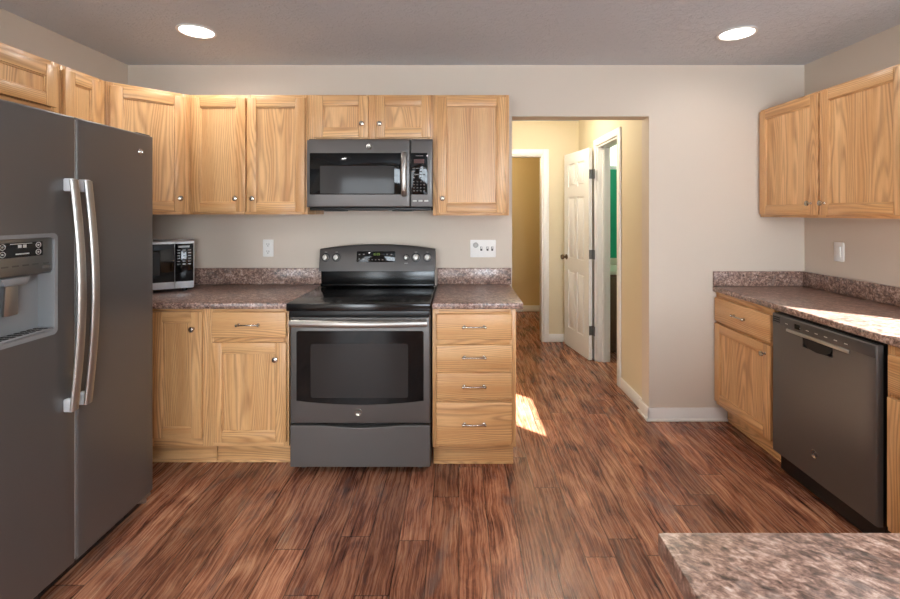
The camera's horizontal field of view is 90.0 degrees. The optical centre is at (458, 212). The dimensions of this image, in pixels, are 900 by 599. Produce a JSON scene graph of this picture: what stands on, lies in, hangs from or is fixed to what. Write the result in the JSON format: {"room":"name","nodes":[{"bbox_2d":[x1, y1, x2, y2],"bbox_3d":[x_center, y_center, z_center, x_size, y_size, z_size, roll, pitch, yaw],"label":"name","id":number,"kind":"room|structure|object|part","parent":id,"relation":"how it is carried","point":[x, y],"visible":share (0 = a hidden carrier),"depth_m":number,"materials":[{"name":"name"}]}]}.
{"room":"kitchen","nodes":[
{"label":"kitchen","id":0,"kind":"room"},
{"bbox_2d":[0,8,127,84],"bbox_3d":[-2.296,0.200,0.220,0.120,2.400,5.640,0,0,0],"label":"wall","id":1,"kind":"structure","parent":0,"point":[18,32],"depth_m":2.51,"materials":[{"name":"beige paint"}]},
{"bbox_2d":[0,42,59,112],"bbox_3d":[-2.047,-0.587,1.697,0.374,0.250,0.914,0,0,0],"label":"upper cabinet","id":2,"kind":"object","parent":1,"relation":"attached to","point":[26,78],"visible":0.88,"depth_m":1.99,"materials":[{"name":"brown wood"}]},
{"bbox_2d":[60,65,104,124],"bbox_3d":[-2.047,-0.351,2.292,0.374,0.721,0.272,0,0,0],"label":"upper cabinet","id":3,"kind":"object","parent":1,"relation":"attached to","point":[82,96],"visible":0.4,"depth_m":2.27,"materials":[{"name":"brown wood"}]},
{"bbox_2d":[0,0,899,120],"bbox_3d":[0.300,-1.040,1.900,5.800,0.080,9.600,0,0,0],"label":"ceiling","id":4,"kind":"structure","parent":0,"point":[130,32],"depth_m":2.44,"materials":[{"name":"grey paint"}]},
{"bbox_2d":[175,23,216,38],"bbox_3d":[-1.440,-0.996,2.470,0.200,0.008,0.200,0,0,0],"label":"recessed light","id":5,"kind":"object","parent":4,"relation":"in","point":[191,30],"visible":1,"depth_m":2.46,"materials":[{"name":"white plastic"}]},
{"bbox_2d":[716,26,757,40],"bbox_3d":[1.544,-0.996,2.500,0.200,0.008,0.200,0,0,0],"label":"recessed light","id":6,"kind":"object","parent":4,"relation":"in","point":[741,32],"visible":1,"depth_m":2.49,"materials":[{"name":"white plastic"}]},
{"bbox_2d":[39,312,862,598],"bbox_3d":[0.300,1.425,1.900,5.800,0.050,9.600,0,0,0],"label":"floor","id":7,"kind":"structure","parent":0,"point":[590,487],"depth_m":2.08,"materials":[{"name":"brown wood"}]},
{"bbox_2d":[0,99,152,598],"bbox_3d":[-1.805,0.514,1.724,0.840,1.772,0.864,0,0,0],"label":"refrigerator","id":8,"kind":"object","parent":7,"relation":"on","point":[76,194],"visible":1,"depth_m":1.66,"materials":[{"name":"grey metal"}]},
{"bbox_3d":[-1.485,0.149,1.502,0.052,0.125,0.227,0,0,0],"label":"control panel","id":9,"kind":"part","parent":8,"relation":"part of","materials":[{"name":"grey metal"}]},
{"bbox_3d":[-1.494,0.480,1.500,0.078,1.690,0.416,0,0,0],"label":"freezer door","id":10,"kind":"part","parent":8,"relation":"part of","materials":[{"name":"grey metal"}]},
{"bbox_3d":[-1.410,0.303,1.665,0.049,0.852,0.034,0,0,0],"label":"handle","id":11,"kind":"part","parent":8,"relation":"part of","materials":[{"name":"silver metal"}]},
{"bbox_3d":[-1.410,0.303,1.728,0.049,0.852,0.034,0,0,0],"label":"handle","id":12,"kind":"part","parent":8,"relation":"part of","materials":[{"name":"silver metal"}]},
{"bbox_3d":[-1.494,0.480,1.935,0.078,1.690,0.442,0,0,0],"label":"fridge door","id":13,"kind":"part","parent":8,"relation":"part of","materials":[{"name":"grey metal"}]},
{"bbox_2d":[153,309,217,461],"bbox_3d":[-1.796,0.958,2.614,0.876,0.883,0.848,0,0,0],"label":"base cabinet","id":14,"kind":"object","parent":7,"relation":"on","point":[180,336],"visible":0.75,"depth_m":2.43,"materials":[{"name":"brown wood"}]},
{"bbox_3d":[-1.520,0.873,2.429,0.268,0.682,0.019,0,0,0],"label":"door","id":15,"kind":"part","parent":14,"relation":"part of","materials":[{"name":"brown wood"}]},
{"bbox_3d":[-1.428,0.622,2.405,0.031,0.031,0.031,0,0,0],"label":"knob","id":16,"kind":"part","parent":14,"relation":"part of","materials":[{"name":"silver metal"}]},
{"bbox_2d":[153,268,320,308],"bbox_3d":[-1.577,0.442,2.608,1.313,0.144,0.860,0,0,0],"label":"countertop","id":17,"kind":"structure","parent":14,"relation":"on","point":[214,288],"depth_m":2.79,"materials":[{"name":"stone"}]},
{"bbox_2d":[153,239,193,289],"bbox_3d":[-1.893,0.326,2.784,0.440,0.308,0.266,0,0,-30],"label":"countertop microwave","id":18,"kind":"object","parent":17,"relation":"on","point":[173,259],"visible":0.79,"depth_m":2.73,"materials":[{"name":"silver metal"}]},
{"bbox_3d":[-1.877,0.317,2.654,0.339,0.286,0.018,0,0,-30],"label":"door","id":19,"kind":"part","parent":18,"relation":"part of","materials":[{"name":"black glass"}]},
{"bbox_3d":[-1.685,0.317,2.764,0.099,0.286,0.018,0,0,-30],"label":"control panel","id":20,"kind":"part","parent":18,"relation":"part of","materials":[{"name":"silver metal"}]},
{"bbox_2d":[209,309,290,461],"bbox_3d":[-1.140,0.958,2.713,0.436,0.883,0.650,0,0,0],"label":"base cabinet","id":21,"kind":"object","parent":7,"relation":"on","point":[250,349],"visible":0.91,"depth_m":2.43,"materials":[{"name":"brown wood"}]},
{"bbox_3d":[-1.133,0.603,2.405,0.134,0.018,0.032,0,0,0],"label":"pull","id":22,"kind":"part","parent":21,"relation":"part of","materials":[{"name":"silver metal"}]},
{"bbox_3d":[-1.133,0.967,2.429,0.403,0.538,0.019,0,0,0],"label":"door","id":23,"kind":"part","parent":21,"relation":"part of","materials":[{"name":"brown wood"}]},
{"bbox_3d":[-1.133,0.603,2.429,0.403,0.141,0.019,0,0,0],"label":"drawer","id":24,"kind":"part","parent":21,"relation":"part of","materials":[{"name":"brown wood"}]},
{"bbox_3d":[-0.982,0.783,2.405,0.031,0.031,0.031,0,0,0],"label":"knob","id":25,"kind":"part","parent":21,"relation":"part of","materials":[{"name":"silver metal"}]},
{"bbox_2d":[286,244,435,467],"bbox_3d":[-0.532,0.802,2.675,0.765,1.196,0.720,0,0,0],"label":"electric range","id":26,"kind":"object","parent":7,"relation":"on","point":[361,340],"visible":0.99,"depth_m":2.39,"materials":[{"name":"grey metal"}]},
{"bbox_3d":[-0.866,0.288,2.910,0.040,0.042,0.037,0,0,0],"label":"knob","id":27,"kind":"part","parent":26,"relation":"part of","materials":[{"name":"silver metal"}]},
{"bbox_3d":[-0.796,0.288,2.910,0.040,0.042,0.037,0,0,0],"label":"knob","id":28,"kind":"part","parent":26,"relation":"part of","materials":[{"name":"silver metal"}]},
{"bbox_3d":[-0.525,0.577,2.353,0.717,0.038,0.076,0,0,0],"label":"handle","id":29,"kind":"part","parent":26,"relation":"part of","materials":[{"name":"silver metal"}]},
{"bbox_3d":[-0.532,0.537,2.415,0.745,0.034,0.040,0,0,0],"label":"vent rail","id":30,"kind":"part","parent":26,"relation":"part of","materials":[{"name":"black plastic"}]},
{"bbox_3d":[-0.525,1.240,2.412,0.743,0.220,0.043,0,0,0],"label":"storage drawer","id":31,"kind":"part","parent":26,"relation":"part of","materials":[{"name":"grey metal"}]},
{"bbox_3d":[-0.525,0.836,2.412,0.743,0.564,0.043,0,0,0],"label":"oven door","id":32,"kind":"part","parent":26,"relation":"part of","materials":[{"name":"grey metal"}]},
{"bbox_2d":[286,285,435,310],"bbox_3d":[-0.532,0.499,2.684,0.765,0.041,0.612,0,0,0],"label":"cooktop","id":33,"kind":"object","parent":26,"relation":"in","point":[324,297],"depth_m":2.52,"materials":[{"name":"black glass"}]},
{"bbox_3d":[-0.531,0.290,2.960,0.751,0.172,0.100,0,0,0],"label":"control panel","id":34,"kind":"part","parent":26,"relation":"part of","materials":[{"name":"grey metal"}]},
{"bbox_3d":[-0.279,0.288,2.910,0.044,0.046,0.037,0,0,0],"label":"knob","id":35,"kind":"part","parent":26,"relation":"part of","materials":[{"name":"silver metal"}]},
{"bbox_3d":[-0.205,0.288,2.910,0.042,0.044,0.037,0,0,0],"label":"knob","id":36,"kind":"part","parent":26,"relation":"part of","materials":[{"name":"silver metal"}]},
{"bbox_2d":[432,309,515,463],"bbox_3d":[0.083,0.958,2.713,0.453,0.883,0.650,0,0,0],"label":"base cabinet","id":37,"kind":"object","parent":7,"relation":"on","point":[474,350],"visible":0.98,"depth_m":2.42,"materials":[{"name":"brown wood"}]},
{"bbox_3d":[0.082,1.135,2.429,0.411,0.231,0.019,0,0,0],"label":"drawer","id":38,"kind":"part","parent":37,"relation":"part of","materials":[{"name":"brown wood"}]},
{"bbox_3d":[0.082,0.931,2.429,0.411,0.143,0.019,0,0,0],"label":"drawer","id":39,"kind":"part","parent":37,"relation":"part of","materials":[{"name":"brown wood"}]},
{"bbox_3d":[0.082,0.776,2.429,0.411,0.132,0.019,0,0,0],"label":"drawer","id":40,"kind":"part","parent":37,"relation":"part of","materials":[{"name":"brown wood"}]},
{"bbox_3d":[0.082,0.613,2.429,0.411,0.142,0.019,0,0,0],"label":"drawer","id":41,"kind":"part","parent":37,"relation":"part of","materials":[{"name":"brown wood"}]},
{"bbox_3d":[0.082,1.135,2.405,0.134,0.018,0.032,0,0,0],"label":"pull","id":42,"kind":"part","parent":37,"relation":"part of","materials":[{"name":"silver metal"}]},
{"bbox_3d":[0.082,0.931,2.405,0.134,0.018,0.032,0,0,0],"label":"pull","id":43,"kind":"part","parent":37,"relation":"part of","materials":[{"name":"silver metal"}]},
{"bbox_3d":[0.082,0.776,2.405,0.134,0.018,0.032,0,0,0],"label":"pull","id":44,"kind":"part","parent":37,"relation":"part of","materials":[{"name":"silver metal"}]},
{"bbox_3d":[0.082,0.613,2.405,0.134,0.018,0.032,0,0,0],"label":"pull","id":45,"kind":"part","parent":37,"relation":"part of","materials":[{"name":"silver metal"}]},
{"bbox_2d":[432,268,522,308],"bbox_3d":[0.102,0.442,2.721,0.495,0.144,0.634,0,0,0],"label":"countertop","id":46,"kind":"structure","parent":37,"relation":"on","point":[457,288],"depth_m":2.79,"materials":[{"name":"stone"}]},
{"bbox_2d":[610,258,616,351],"bbox_3d":[1.946,0.950,4.740,1.012,0.899,0.540,0,0,0],"label":"bathroom vanity","id":47,"kind":"object","parent":7,"relation":"on","point":[613,261],"visible":0.02,"depth_m":4.48,"materials":[{"name":"brown wood"}]},
{"bbox_3d":[1.692,0.960,4.490,0.460,0.640,0.020,0,0,0],"label":"door","id":48,"kind":"part","parent":47,"relation":"part of","materials":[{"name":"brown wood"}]},
{"bbox_2d":[714,292,780,461],"bbox_3d":[2.008,0.964,2.755,0.648,0.871,0.562,0,0,0],"label":"base cabinet","id":49,"kind":"object","parent":7,"relation":"on","point":[743,330],"visible":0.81,"depth_m":2.71,"materials":[{"name":"brown wood"}]},
{"bbox_3d":[1.701,0.642,2.756,0.032,0.018,0.124,0,0,0],"label":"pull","id":50,"kind":"part","parent":49,"relation":"part of","materials":[{"name":"silver metal"}]},
{"bbox_3d":[1.726,0.642,2.756,0.019,0.156,0.540,0,0,0],"label":"drawer","id":51,"kind":"part","parent":49,"relation":"part of","materials":[{"name":"brown wood"}]},
{"bbox_3d":[1.726,0.997,2.756,0.019,0.522,0.540,0,0,0],"label":"door","id":52,"kind":"part","parent":49,"relation":"part of","materials":[{"name":"brown wood"}]},
{"bbox_2d":[773,312,890,532],"bbox_3d":[2.006,0.966,2.149,0.607,0.867,0.612,0,0,0],"label":"dishwasher","id":53,"kind":"object","parent":7,"relation":"on","point":[830,384],"visible":0.95,"depth_m":2.06,"materials":[{"name":"grey metal"}]},
{"bbox_3d":[1.720,0.643,2.150,0.022,0.054,0.184,0,0,0],"label":"pocket handle","id":54,"kind":"part","parent":53,"relation":"part of","materials":[{"name":"black plastic"}]},
{"bbox_2d":[887,345,899,532],"bbox_3d":[2.008,0.964,1.272,0.648,0.871,1.100,0,0,0],"label":"base cabinet","id":55,"kind":"object","parent":7,"relation":"on","point":[893,399],"visible":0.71,"depth_m":1.78,"materials":[{"name":"brown wood"}]},
{"bbox_2d":[713,271,899,347],"bbox_3d":[2.021,0.459,1.867,0.622,0.134,2.341,0,0,0],"label":"countertop","id":56,"kind":"structure","parent":55,"relation":"on","point":[870,310],"depth_m":2.53,"materials":[{"name":"stone"}]},
{"bbox_3d":[1.726,0.642,1.544,0.019,0.156,0.524,0,0,0],"label":"drawer","id":57,"kind":"part","parent":55,"relation":"part of","materials":[{"name":"brown wood"}]},
{"bbox_3d":[1.018,0.963,0.410,1.364,0.871,0.611,0,0,0],"label":"cabinet","id":58,"kind":"object","parent":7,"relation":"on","visible":0},
{"bbox_2d":[658,533,899,598],"bbox_3d":[1.319,0.509,0.367,2.026,0.034,0.654,0,0,0],"label":"countertop","id":59,"kind":"structure","parent":58,"relation":"on","point":[701,565],"depth_m":0.63,"materials":[{"name":"stone"}]},
{"bbox_2d":[128,65,803,418],"bbox_3d":[0.049,0.200,3.100,4.810,2.400,0.120,0,0,0],"label":"wall","id":60,"kind":"structure","parent":0,"point":[701,216],"depth_m":3.04,"materials":[{"name":"beige paint"}]},
{"bbox_2d":[105,81,189,214],"bbox_3d":[-1.928,-0.351,2.733,0.613,0.721,0.609,0,0,0],"label":"upper cabinet","id":61,"kind":"object","parent":60,"relation":"attached to","point":[164,116],"visible":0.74,"depth_m":2.60,"materials":[{"name":"brown wood"}]},
{"bbox_2d":[190,95,323,213],"bbox_3d":[-1.267,-0.351,2.851,0.710,0.721,0.374,0,0,0],"label":"upper cabinet","id":62,"kind":"object","parent":60,"relation":"attached to","point":[248,153],"visible":0.99,"depth_m":2.71,"materials":[{"name":"brown wood"}]},
{"bbox_3d":[-1.445,-0.349,2.704,0.329,0.686,0.019,0,0,0],"label":"door","id":63,"kind":"part","parent":62,"relation":"part of","materials":[{"name":"brown wood"}]},
{"bbox_3d":[-1.098,-0.349,2.704,0.347,0.686,0.019,0,0,0],"label":"door","id":64,"kind":"part","parent":62,"relation":"part of","materials":[{"name":"brown wood"}]},
{"bbox_2d":[194,268,320,283],"bbox_3d":[-1.578,0.425,2.611,1.312,0.110,0.853,0,0,0],"label":"backsplash","id":65,"kind":"structure","parent":60,"relation":"attached to","point":[201,275],"depth_m":3.02,"materials":[{"name":"stone"}]},
{"bbox_2d":[263,240,273,256],"bbox_3d":[-1.287,0.237,3.035,0.072,0.116,0.008,0,0,0],"label":"wall outlet","id":66,"kind":"object","parent":60,"relation":"attached to","point":[268,245],"visible":1,"depth_m":3.03,"materials":[{"name":"white plastic"}]},
{"bbox_2d":[308,95,432,139],"bbox_3d":[-0.534,-0.577,2.851,0.752,0.270,0.374,0,0,0],"label":"upper cabinet","id":67,"kind":"object","parent":60,"relation":"attached to","point":[329,116],"visible":0.91,"depth_m":2.70,"materials":[{"name":"brown wood"}]},
{"bbox_3d":[-0.709,-0.577,2.704,0.327,0.250,0.019,0,0,0],"label":"door","id":68,"kind":"part","parent":67,"relation":"part of","materials":[{"name":"brown wood"}]},
{"bbox_2d":[307,139,432,210],"bbox_3d":[-0.524,-0.225,2.816,0.740,0.429,0.442,0,0,0],"label":"microwave","id":69,"kind":"object","parent":67,"relation":"attached to","point":[343,174],"visible":1,"depth_m":2.64,"materials":[{"name":"grey metal"}]},
{"bbox_3d":[-0.321,-0.228,2.619,0.034,0.265,0.047,0,0,0],"label":"handle","id":70,"kind":"part","parent":69,"relation":"part of","materials":[{"name":"silver metal"}]},
{"bbox_3d":[-0.220,-0.232,2.655,0.131,0.395,0.030,0,0,0],"label":"control panel","id":71,"kind":"part","parent":69,"relation":"part of","materials":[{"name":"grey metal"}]},
{"bbox_3d":[-0.335,-0.577,2.704,0.334,0.250,0.019,0,0,0],"label":"door","id":72,"kind":"part","parent":67,"relation":"part of","materials":[{"name":"brown wood"}]},
{"bbox_2d":[433,95,508,214],"bbox_3d":[0.073,-0.348,2.851,0.458,0.727,0.374,0,0,0],"label":"upper cabinet","id":73,"kind":"object","parent":60,"relation":"attached to","point":[471,132],"visible":1,"depth_m":2.71,"materials":[{"name":"brown wood"}]},
{"bbox_2d":[437,268,510,283],"bbox_3d":[0.102,0.425,3.028,0.495,0.110,0.020,0,0,0],"label":"backsplash","id":74,"kind":"structure","parent":60,"relation":"attached to","point":[444,275],"depth_m":3.02,"materials":[{"name":"stone"}]},
{"bbox_2d":[470,240,495,256],"bbox_3d":[0.162,0.240,3.027,0.172,0.118,0.024,0,0,0],"label":"switch plate","id":75,"kind":"object","parent":60,"relation":"attached to","point":[478,248],"visible":1,"depth_m":3.03,"materials":[{"name":"white plastic"}]},
{"bbox_2d":[637,399,727,421],"bbox_3d":[1.532,1.355,3.095,0.548,0.087,0.162,0,0,0],"label":"baseboard","id":76,"kind":"structure","parent":60,"relation":"attached to","point":[650,414],"depth_m":3.03,"materials":[{"name":"white paint"}]},
{"bbox_2d":[512,158,539,304],"bbox_3d":[0.640,0.200,5.765,2.720,2.400,1.510,0,0,0],"label":"wall","id":77,"kind":"structure","parent":0,"point":[525,171],"depth_m":6.40,"materials":[{"name":"paint"}]},
{"bbox_2d":[516,305,539,311],"bbox_3d":[0.650,1.355,6.393,2.500,0.087,0.014,0,0,0],"label":"baseboard","id":78,"kind":"structure","parent":77,"relation":"attached to","point":[526,308],"depth_m":6.39,"materials":[{"name":"white paint"}]},
{"bbox_2d":[512,121,578,333],"bbox_3d":[0.350,0.200,4.950,2.140,2.400,0.120,0,0,0],"label":"wall","id":79,"kind":"structure","parent":0,"point":[561,138],"depth_m":4.89,"materials":[{"name":"beige paint"}]},
{"bbox_2d":[512,149,548,341],"bbox_3d":[0.598,0.353,4.942,0.755,2.091,0.136,0,0,0],"label":"trim","id":80,"kind":"structure","parent":79,"relation":"attached to","point":[543,154],"depth_m":4.87,"materials":[{"name":"white paint"}]},
{"bbox_2d":[610,145,616,168],"bbox_3d":[1.850,-0.738,5.048,0.820,0.505,0.106,0,0,0],"label":"window","id":81,"kind":"structure","parent":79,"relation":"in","point":[613,150],"depth_m":5.06,"materials":[{"name":"white glass"}]},
{"bbox_2d":[579,120,641,397],"bbox_3d":[1.360,0.200,4.025,0.120,2.400,1.730,0,0,0],"label":"wall","id":82,"kind":"structure","parent":0,"point":[589,130],"depth_m":3.43,"materials":[{"name":"beige paint"}]},
{"bbox_2d":[560,148,594,359],"bbox_3d":[1.199,0.387,4.512,0.163,2.010,0.615,0,0,-10],"label":"door","id":83,"kind":"structure","parent":82,"relation":"in","point":[578,255],"depth_m":4.48,"materials":[{"name":"white paint"}]},
{"bbox_3d":[1.154,0.462,4.756,0.163,0.056,0.056,0,0,-10],"label":"knob","id":84,"kind":"part","parent":83,"relation":"part of","materials":[{"name":"brown metal"}]},
{"bbox_2d":[549,334,641,407],"bbox_3d":[1.137,1.355,4.035,0.325,0.087,1.710,0,0,0],"label":"baseboard","id":85,"kind":"structure","parent":82,"relation":"attached to","point":[626,388],"depth_m":3.48,"materials":[{"name":"white paint"}]},
{"bbox_2d":[593,127,620,387],"bbox_3d":[1.351,0.353,3.950,0.138,2.091,0.704,0,0,0],"label":"trim","id":86,"kind":"structure","parent":82,"relation":"attached to","point":[601,152],"depth_m":4.22,"materials":[{"name":"white paint"}]},
{"bbox_2d":[610,169,616,257],"bbox_3d":[2.210,0.200,4.090,1.580,2.400,2.100,0,0,0],"label":"wall","id":87,"kind":"structure","parent":0,"point":[613,172],"depth_m":5.01,"materials":[{"name":"green paint"}]},
{"bbox_2d":[804,24,899,286],"bbox_3d":[2.394,0.200,0.220,0.120,2.400,5.640,0,0,0],"label":"wall","id":88,"kind":"structure","parent":0,"point":[871,245],"depth_m":2.66,"materials":[{"name":"beige paint"}]},
{"bbox_2d":[713,271,899,305],"bbox_3d":[2.022,0.442,1.871,0.620,0.100,2.334,0,0,0],"label":"backsplash","id":89,"kind":"structure","parent":88,"relation":"attached to","point":[887,294],"depth_m":2.93,"materials":[{"name":"stone"}]},
{"bbox_2d":[759,64,899,218],"bbox_3d":[2.158,-0.331,2.526,0.349,0.716,1.020,0,0,0],"label":"upper cabinet","id":90,"kind":"object","parent":88,"relation":"attached to","point":[832,152],"visible":1,"depth_m":2.43,"materials":[{"name":"brown wood"}]},
{"bbox_3d":[2.023,-0.333,2.775,0.019,0.685,0.491,0,0,0],"label":"door","id":91,"kind":"part","parent":90,"relation":"part of","materials":[{"name":"brown wood"}]},
{"bbox_3d":[1.998,-0.055,2.484,0.031,0.031,0.031,0,0,0],"label":"knob","id":92,"kind":"part","parent":90,"relation":"part of","materials":[{"name":"silver metal"}]},
{"bbox_3d":[2.023,-0.333,2.274,0.019,0.685,0.484,0,0,0],"label":"door","id":93,"kind":"part","parent":90,"relation":"part of","materials":[{"name":"brown wood"}]},
{"bbox_2d":[834,242,843,261],"bbox_3d":[2.329,0.238,2.760,0.009,0.118,0.074,0,0,0],"label":"wall switch","id":94,"kind":"object","parent":88,"relation":"attached to","point":[838,246],"visible":1,"depth_m":2.75,"materials":[{"name":"white plastic"}]}
]}

